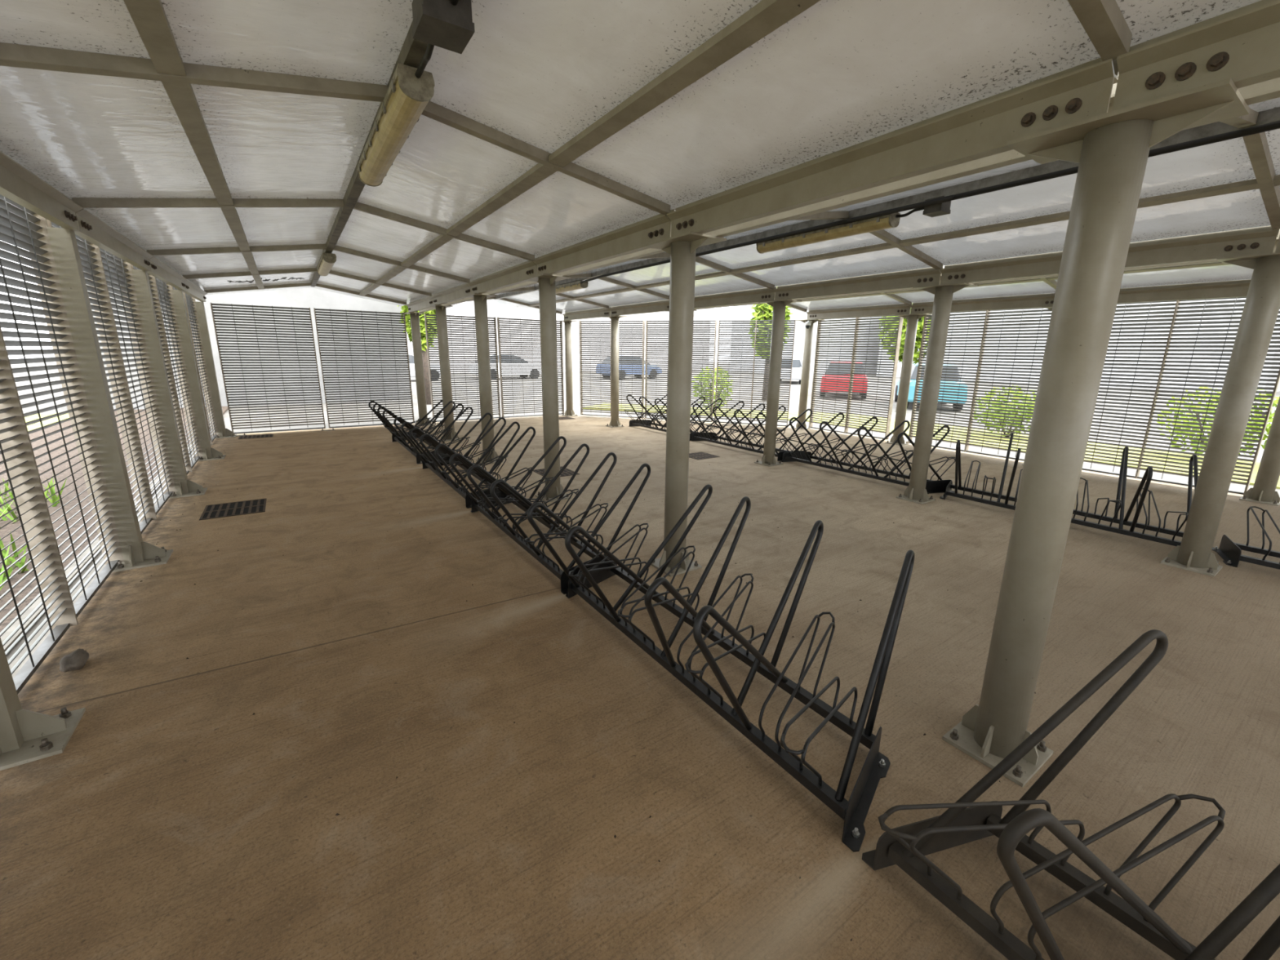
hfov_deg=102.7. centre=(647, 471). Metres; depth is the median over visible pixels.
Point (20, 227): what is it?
panel
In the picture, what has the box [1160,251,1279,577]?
steel column
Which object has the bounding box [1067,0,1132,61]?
rafter
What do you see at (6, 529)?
mulch
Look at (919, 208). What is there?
cable
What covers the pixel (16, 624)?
curb
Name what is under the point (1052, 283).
rafter
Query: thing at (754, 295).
beam
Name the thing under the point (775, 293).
beam
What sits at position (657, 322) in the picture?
panel
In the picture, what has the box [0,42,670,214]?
rafter
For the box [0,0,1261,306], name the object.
ceiling
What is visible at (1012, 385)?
shrub
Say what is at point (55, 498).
clump
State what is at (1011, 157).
beam
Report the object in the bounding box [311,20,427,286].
bar
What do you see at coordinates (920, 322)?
tree
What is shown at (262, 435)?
drain grate
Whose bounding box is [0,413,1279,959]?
floor
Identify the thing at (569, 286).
diffuser
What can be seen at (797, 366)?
car
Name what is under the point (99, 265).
panel
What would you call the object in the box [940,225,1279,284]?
beam
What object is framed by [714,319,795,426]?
panel
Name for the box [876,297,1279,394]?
building
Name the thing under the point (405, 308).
tree
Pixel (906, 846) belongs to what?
bike rack
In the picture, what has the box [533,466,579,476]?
drain grate
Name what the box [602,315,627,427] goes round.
steel column
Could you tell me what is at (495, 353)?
car
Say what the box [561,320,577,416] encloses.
steel column
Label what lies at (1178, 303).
panel
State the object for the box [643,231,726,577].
steel column
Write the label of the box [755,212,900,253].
light
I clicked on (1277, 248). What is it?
beam
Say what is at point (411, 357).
car
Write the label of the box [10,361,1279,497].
ground
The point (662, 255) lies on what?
rafter
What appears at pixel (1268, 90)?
beam
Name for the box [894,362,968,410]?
car
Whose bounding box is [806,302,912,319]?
beam
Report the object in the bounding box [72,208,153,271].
beam
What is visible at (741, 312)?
building
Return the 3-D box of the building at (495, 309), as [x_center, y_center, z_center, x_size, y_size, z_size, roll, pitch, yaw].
[-8.267,-12.880,44.725,31.600,8.000,6.600,-8,16,-34]
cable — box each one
[414,43,434,78]
[449,0,458,5]
[895,206,924,217]
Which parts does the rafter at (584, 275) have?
rafter arm, rafter arm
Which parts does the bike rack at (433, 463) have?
plate, rail, rail, plate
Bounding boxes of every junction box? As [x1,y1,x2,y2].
[411,0,475,53]
[922,195,951,217]
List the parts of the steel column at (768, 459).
plate, cap plate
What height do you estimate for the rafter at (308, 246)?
0.300 m
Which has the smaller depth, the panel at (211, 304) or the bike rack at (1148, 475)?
the bike rack at (1148, 475)
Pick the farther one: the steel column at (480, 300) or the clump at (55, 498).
the steel column at (480, 300)
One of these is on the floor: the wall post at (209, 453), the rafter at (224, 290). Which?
the wall post at (209, 453)
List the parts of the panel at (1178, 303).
rail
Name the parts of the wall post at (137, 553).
plate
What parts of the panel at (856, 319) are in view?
rail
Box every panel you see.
[0,194,124,693]
[46,219,176,533]
[131,264,202,474]
[171,285,218,444]
[209,302,325,433]
[313,307,414,428]
[424,313,500,422]
[497,317,564,417]
[578,320,644,417]
[644,320,716,422]
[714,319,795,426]
[808,315,903,439]
[907,307,1052,461]
[1081,297,1279,494]
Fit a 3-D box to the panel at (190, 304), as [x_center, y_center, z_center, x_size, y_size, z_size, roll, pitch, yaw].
[-7.092,-1.608,8.000,0.105,2.437,2.177,-8,16,-34]
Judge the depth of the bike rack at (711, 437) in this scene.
8.71 m
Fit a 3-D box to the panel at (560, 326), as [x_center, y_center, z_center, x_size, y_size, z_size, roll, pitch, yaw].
[-2.792,-2.484,12.368,1.580,2.292,0.105,-8,16,-34]
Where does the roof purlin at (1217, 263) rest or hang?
attached to the ceiling at (1228, 272)
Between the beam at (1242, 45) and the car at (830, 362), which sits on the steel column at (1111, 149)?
the beam at (1242, 45)
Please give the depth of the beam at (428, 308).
9.93 m
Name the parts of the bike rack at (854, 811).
plate, rail, rail, plate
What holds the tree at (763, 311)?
on the ground at (795, 387)
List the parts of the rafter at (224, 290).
rafter arm, rafter arm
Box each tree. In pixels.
[396,305,437,404]
[748,303,793,400]
[876,303,931,412]
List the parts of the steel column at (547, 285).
cap plate, plate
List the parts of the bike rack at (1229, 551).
plate, rail, rail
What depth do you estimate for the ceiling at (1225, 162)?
4.12 m
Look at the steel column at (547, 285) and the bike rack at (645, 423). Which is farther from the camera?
the bike rack at (645, 423)
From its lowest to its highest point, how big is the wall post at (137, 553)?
2.325 m
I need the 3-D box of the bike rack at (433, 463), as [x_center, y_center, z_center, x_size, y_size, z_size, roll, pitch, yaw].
[-2.272,-0.241,6.315,1.268,0.744,2.347,-8,16,-34]
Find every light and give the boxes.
[316,252,336,275]
[357,62,435,186]
[555,280,588,293]
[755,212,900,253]
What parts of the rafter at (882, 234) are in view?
rafter arm, rafter arm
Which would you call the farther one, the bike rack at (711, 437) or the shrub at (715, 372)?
the shrub at (715, 372)
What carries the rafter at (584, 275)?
attached to the ceiling at (1225, 162)
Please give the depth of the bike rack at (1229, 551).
4.21 m
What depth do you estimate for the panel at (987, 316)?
8.29 m
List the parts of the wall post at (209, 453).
plate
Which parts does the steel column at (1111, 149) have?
plate, cap plate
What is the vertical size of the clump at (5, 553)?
0.300 m
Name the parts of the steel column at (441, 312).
cap plate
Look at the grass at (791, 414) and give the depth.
10.46 m
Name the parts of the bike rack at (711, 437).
plate, rail, rail, plate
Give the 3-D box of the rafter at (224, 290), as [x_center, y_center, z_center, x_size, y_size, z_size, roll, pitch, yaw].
[-6.246,-3.367,9.569,3.170,0.300,0.056,-8,16,-34]
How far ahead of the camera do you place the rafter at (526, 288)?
10.05 m
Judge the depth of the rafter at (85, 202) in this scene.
3.91 m
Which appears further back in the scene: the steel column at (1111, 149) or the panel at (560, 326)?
the panel at (560, 326)
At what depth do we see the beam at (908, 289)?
6.21 m
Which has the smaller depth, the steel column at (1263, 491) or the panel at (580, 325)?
the steel column at (1263, 491)
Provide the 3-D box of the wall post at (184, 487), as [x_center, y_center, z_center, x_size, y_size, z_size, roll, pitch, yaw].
[-5.073,-0.885,5.414,0.290,2.325,0.300,-8,16,-34]
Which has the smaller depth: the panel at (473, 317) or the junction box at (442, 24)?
the junction box at (442, 24)
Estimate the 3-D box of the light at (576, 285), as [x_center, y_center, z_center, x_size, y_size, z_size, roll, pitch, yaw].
[-1.404,-3.110,8.679,0.144,0.132,1.400,-8,16,-34]
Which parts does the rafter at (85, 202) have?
rafter arm, rafter arm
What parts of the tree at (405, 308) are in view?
crown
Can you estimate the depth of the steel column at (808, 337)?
11.06 m
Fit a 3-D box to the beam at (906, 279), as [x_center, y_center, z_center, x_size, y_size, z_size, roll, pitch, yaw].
[2.396,-2.243,6.179,0.098,0.192,2.225,-8,16,-34]
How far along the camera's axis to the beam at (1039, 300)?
7.94 m
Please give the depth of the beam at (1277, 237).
4.16 m
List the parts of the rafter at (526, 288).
rafter arm, rafter arm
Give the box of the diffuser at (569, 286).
[555,283,582,293]
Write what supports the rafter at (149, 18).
attached to the ceiling at (837, 75)
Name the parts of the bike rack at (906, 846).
plate, rail, rail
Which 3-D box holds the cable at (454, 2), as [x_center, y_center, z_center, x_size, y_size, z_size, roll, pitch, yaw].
[0.358,-1.163,0.246,0.024,0.034,3.440,-8,16,-34]
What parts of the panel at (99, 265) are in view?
rail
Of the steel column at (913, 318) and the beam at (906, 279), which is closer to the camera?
the beam at (906, 279)
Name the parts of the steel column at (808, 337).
cap plate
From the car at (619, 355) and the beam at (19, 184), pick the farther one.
the car at (619, 355)
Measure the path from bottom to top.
0.090 m
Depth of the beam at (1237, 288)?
6.25 m
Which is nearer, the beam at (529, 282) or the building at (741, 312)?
the beam at (529, 282)
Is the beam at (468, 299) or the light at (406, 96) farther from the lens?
the beam at (468, 299)
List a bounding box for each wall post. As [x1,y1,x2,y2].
[0,637,85,770]
[46,226,173,572]
[131,269,207,498]
[171,289,226,461]
[195,301,236,438]
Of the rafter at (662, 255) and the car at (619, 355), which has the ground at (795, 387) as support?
the car at (619, 355)
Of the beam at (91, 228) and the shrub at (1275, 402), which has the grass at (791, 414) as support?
the shrub at (1275, 402)
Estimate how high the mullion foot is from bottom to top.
0.048 m
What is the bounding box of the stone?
[59,648,88,672]
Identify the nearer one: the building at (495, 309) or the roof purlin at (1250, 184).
the roof purlin at (1250, 184)
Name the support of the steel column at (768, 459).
on the floor
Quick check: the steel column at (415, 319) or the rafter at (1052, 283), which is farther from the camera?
the steel column at (415, 319)
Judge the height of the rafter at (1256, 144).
0.300 m
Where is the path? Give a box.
[6,435,211,677]
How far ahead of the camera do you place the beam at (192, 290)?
7.69 m
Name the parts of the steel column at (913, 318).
plate, cap plate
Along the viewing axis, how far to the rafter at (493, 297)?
11.71 m
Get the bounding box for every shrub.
[691,366,733,411]
[973,385,1035,437]
[1156,383,1279,456]
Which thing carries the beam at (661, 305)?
on the steel column
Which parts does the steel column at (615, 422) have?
cap plate, plate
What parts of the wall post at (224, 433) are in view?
plate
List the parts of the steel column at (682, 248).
plate, cap plate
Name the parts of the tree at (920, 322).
crown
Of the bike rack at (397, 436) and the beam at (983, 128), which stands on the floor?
the bike rack at (397, 436)
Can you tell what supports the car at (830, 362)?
on the ground at (795, 387)
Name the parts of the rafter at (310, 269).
rafter arm, rafter arm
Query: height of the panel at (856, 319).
2.327 m
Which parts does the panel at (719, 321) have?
rail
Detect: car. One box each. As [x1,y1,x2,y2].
[408,353,440,379]
[468,353,541,378]
[595,355,662,379]
[780,357,802,384]
[819,361,867,399]
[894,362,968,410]
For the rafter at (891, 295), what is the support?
attached to the ceiling at (1228, 272)
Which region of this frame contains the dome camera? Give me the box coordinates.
[804,320,812,328]
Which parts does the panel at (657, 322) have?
rail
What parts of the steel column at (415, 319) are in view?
cap plate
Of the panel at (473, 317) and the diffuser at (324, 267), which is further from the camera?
the panel at (473, 317)
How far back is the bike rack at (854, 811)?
2.31 m
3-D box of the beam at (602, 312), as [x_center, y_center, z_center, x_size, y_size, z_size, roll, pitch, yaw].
[-1.407,-3.549,11.552,0.098,0.192,2.225,-8,16,-34]
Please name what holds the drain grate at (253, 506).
on the floor
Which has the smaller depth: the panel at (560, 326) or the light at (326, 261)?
the light at (326, 261)
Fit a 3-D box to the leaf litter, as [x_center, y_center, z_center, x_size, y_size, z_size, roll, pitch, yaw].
[-1.644,0.137,6.353,6.489,0.007,10.978,-8,16,-34]
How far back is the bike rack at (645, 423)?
10.50 m
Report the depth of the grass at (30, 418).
11.46 m
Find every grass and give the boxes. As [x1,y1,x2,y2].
[24,413,69,431]
[582,403,1279,488]
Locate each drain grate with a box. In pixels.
[199,497,266,519]
[238,434,273,439]
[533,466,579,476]
[559,416,574,419]
[688,452,719,459]
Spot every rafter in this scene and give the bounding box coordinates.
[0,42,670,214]
[71,197,534,261]
[146,244,470,283]
[182,267,431,296]
[204,282,406,304]
[466,296,562,314]
[502,287,608,308]
[567,273,669,299]
[635,252,774,288]
[786,303,807,311]
[791,211,942,269]
[881,292,911,305]
[1040,277,1057,288]
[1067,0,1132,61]
[1219,108,1279,229]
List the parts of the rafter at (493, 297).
rafter arm, rafter arm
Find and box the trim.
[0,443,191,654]
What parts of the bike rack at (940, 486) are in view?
plate, rail, rail, plate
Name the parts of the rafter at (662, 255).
rafter arm, rafter arm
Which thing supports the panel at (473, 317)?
on the floor
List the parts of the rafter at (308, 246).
rafter arm, rafter arm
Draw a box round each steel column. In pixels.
[404,311,431,426]
[427,304,460,441]
[463,293,502,464]
[523,273,571,502]
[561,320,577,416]
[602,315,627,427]
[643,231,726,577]
[754,298,801,466]
[793,319,824,429]
[884,313,932,445]
[895,281,978,504]
[942,77,1249,787]
[1022,306,1053,465]
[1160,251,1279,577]
[1239,396,1279,506]
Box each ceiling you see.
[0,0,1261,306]
[486,97,1279,313]
[790,264,1253,310]
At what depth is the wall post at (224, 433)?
8.94 m
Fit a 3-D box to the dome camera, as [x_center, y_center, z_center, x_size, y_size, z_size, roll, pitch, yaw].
[3.382,-3.082,10.762,0.170,0.170,0.120,-8,16,-34]
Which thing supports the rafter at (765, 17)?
attached to the ceiling at (837, 75)
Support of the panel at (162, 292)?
attached to the wall post at (184, 487)
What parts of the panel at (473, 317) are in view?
rail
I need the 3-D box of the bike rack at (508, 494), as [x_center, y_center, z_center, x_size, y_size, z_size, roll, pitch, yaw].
[-0.962,0.208,4.469,1.282,0.744,2.331,-8,16,-34]
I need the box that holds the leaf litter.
[85,439,1035,941]
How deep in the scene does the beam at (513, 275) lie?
5.86 m
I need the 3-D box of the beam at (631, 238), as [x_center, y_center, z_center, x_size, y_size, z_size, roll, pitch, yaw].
[-0.477,-1.837,4.244,0.098,0.192,2.225,-8,16,-34]
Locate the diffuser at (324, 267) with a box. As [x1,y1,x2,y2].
[317,259,334,275]
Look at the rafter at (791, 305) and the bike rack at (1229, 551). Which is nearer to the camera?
the bike rack at (1229, 551)
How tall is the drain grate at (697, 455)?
0.007 m
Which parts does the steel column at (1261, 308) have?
plate, cap plate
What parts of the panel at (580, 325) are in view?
rail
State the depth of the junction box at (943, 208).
3.69 m
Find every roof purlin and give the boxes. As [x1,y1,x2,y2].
[528,174,1279,306]
[791,262,1231,302]
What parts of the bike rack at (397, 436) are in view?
plate, rail, rail, plate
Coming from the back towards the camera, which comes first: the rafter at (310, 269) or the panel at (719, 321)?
the panel at (719, 321)
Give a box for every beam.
[0,151,82,231]
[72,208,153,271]
[146,256,186,290]
[182,279,207,302]
[405,293,435,311]
[418,303,446,312]
[431,280,473,304]
[446,292,487,305]
[468,257,538,293]
[487,273,555,294]
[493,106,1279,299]
[533,208,675,275]
[555,248,664,275]
[562,306,611,319]
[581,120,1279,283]
[608,299,669,315]
[666,57,1118,236]
[693,286,777,308]
[693,293,775,309]
[703,74,1119,237]
[773,266,943,300]
[795,267,943,300]
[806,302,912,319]
[910,293,1055,313]
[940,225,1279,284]
[968,229,1279,284]
[1111,0,1279,111]
[1116,279,1251,303]
[1238,77,1279,105]
[1275,235,1279,252]
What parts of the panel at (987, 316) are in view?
rail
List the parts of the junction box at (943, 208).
lid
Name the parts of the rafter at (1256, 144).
rafter arm, rafter arm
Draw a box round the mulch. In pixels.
[0,406,228,632]
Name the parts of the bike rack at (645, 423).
plate, rail, rail, plate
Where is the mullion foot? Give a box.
[320,427,335,431]
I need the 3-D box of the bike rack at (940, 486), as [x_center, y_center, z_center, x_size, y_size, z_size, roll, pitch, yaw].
[2.943,-0.321,6.996,1.261,0.744,2.356,-8,16,-34]
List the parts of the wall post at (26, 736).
plate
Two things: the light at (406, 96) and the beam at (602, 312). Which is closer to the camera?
the light at (406, 96)
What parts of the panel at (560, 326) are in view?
rail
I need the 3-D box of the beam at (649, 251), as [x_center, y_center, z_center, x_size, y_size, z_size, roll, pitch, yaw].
[-0.311,-1.860,4.356,0.098,0.192,2.225,-8,16,-34]
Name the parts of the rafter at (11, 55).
rafter arm, rafter arm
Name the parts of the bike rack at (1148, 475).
plate, rail, rail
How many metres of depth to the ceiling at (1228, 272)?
7.24 m
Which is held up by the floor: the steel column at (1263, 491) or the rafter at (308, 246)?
the steel column at (1263, 491)
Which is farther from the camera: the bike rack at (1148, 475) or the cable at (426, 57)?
the bike rack at (1148, 475)
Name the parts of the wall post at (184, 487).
plate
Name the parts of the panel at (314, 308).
rail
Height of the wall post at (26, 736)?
2.325 m
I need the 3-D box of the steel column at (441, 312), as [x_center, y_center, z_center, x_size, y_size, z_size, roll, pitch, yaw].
[-3.582,-1.711,9.063,0.300,2.325,0.520,-8,16,-34]
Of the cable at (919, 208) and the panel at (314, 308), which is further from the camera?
the panel at (314, 308)
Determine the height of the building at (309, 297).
6.000 m
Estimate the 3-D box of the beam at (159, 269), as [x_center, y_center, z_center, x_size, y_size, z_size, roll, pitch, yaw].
[-5.663,-2.332,6.042,0.098,0.192,2.225,-8,16,-34]
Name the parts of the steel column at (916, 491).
plate, cap plate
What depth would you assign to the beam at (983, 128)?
2.02 m
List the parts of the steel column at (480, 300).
cap plate, plate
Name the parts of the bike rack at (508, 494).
plate, rail, rail, plate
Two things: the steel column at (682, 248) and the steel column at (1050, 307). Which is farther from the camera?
the steel column at (1050, 307)
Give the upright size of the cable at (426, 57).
0.043 m
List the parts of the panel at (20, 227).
rail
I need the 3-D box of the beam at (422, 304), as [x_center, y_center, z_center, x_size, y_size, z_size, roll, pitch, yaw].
[-4.280,-3.143,9.617,0.098,0.192,2.225,-8,16,-34]
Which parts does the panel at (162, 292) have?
rail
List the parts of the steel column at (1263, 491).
plate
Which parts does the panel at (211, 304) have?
rail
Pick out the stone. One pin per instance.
(77, 660)
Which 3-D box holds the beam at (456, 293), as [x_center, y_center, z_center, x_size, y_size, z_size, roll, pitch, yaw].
[-3.013,-2.707,7.826,0.098,0.192,2.225,-8,16,-34]
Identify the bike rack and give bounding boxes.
[368,399,473,464]
[393,412,535,508]
[434,435,650,594]
[527,484,915,852]
[623,394,722,440]
[689,400,812,461]
[779,412,955,493]
[862,629,1279,959]
[939,432,1198,546]
[1212,506,1279,569]
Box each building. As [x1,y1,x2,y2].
[84,277,410,409]
[404,300,711,373]
[729,304,881,375]
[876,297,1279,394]
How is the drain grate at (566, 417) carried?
on the floor
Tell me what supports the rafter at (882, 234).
attached to the ceiling at (1225, 162)
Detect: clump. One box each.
[0,477,66,528]
[0,531,31,590]
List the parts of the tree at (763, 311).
crown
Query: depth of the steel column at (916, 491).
5.54 m

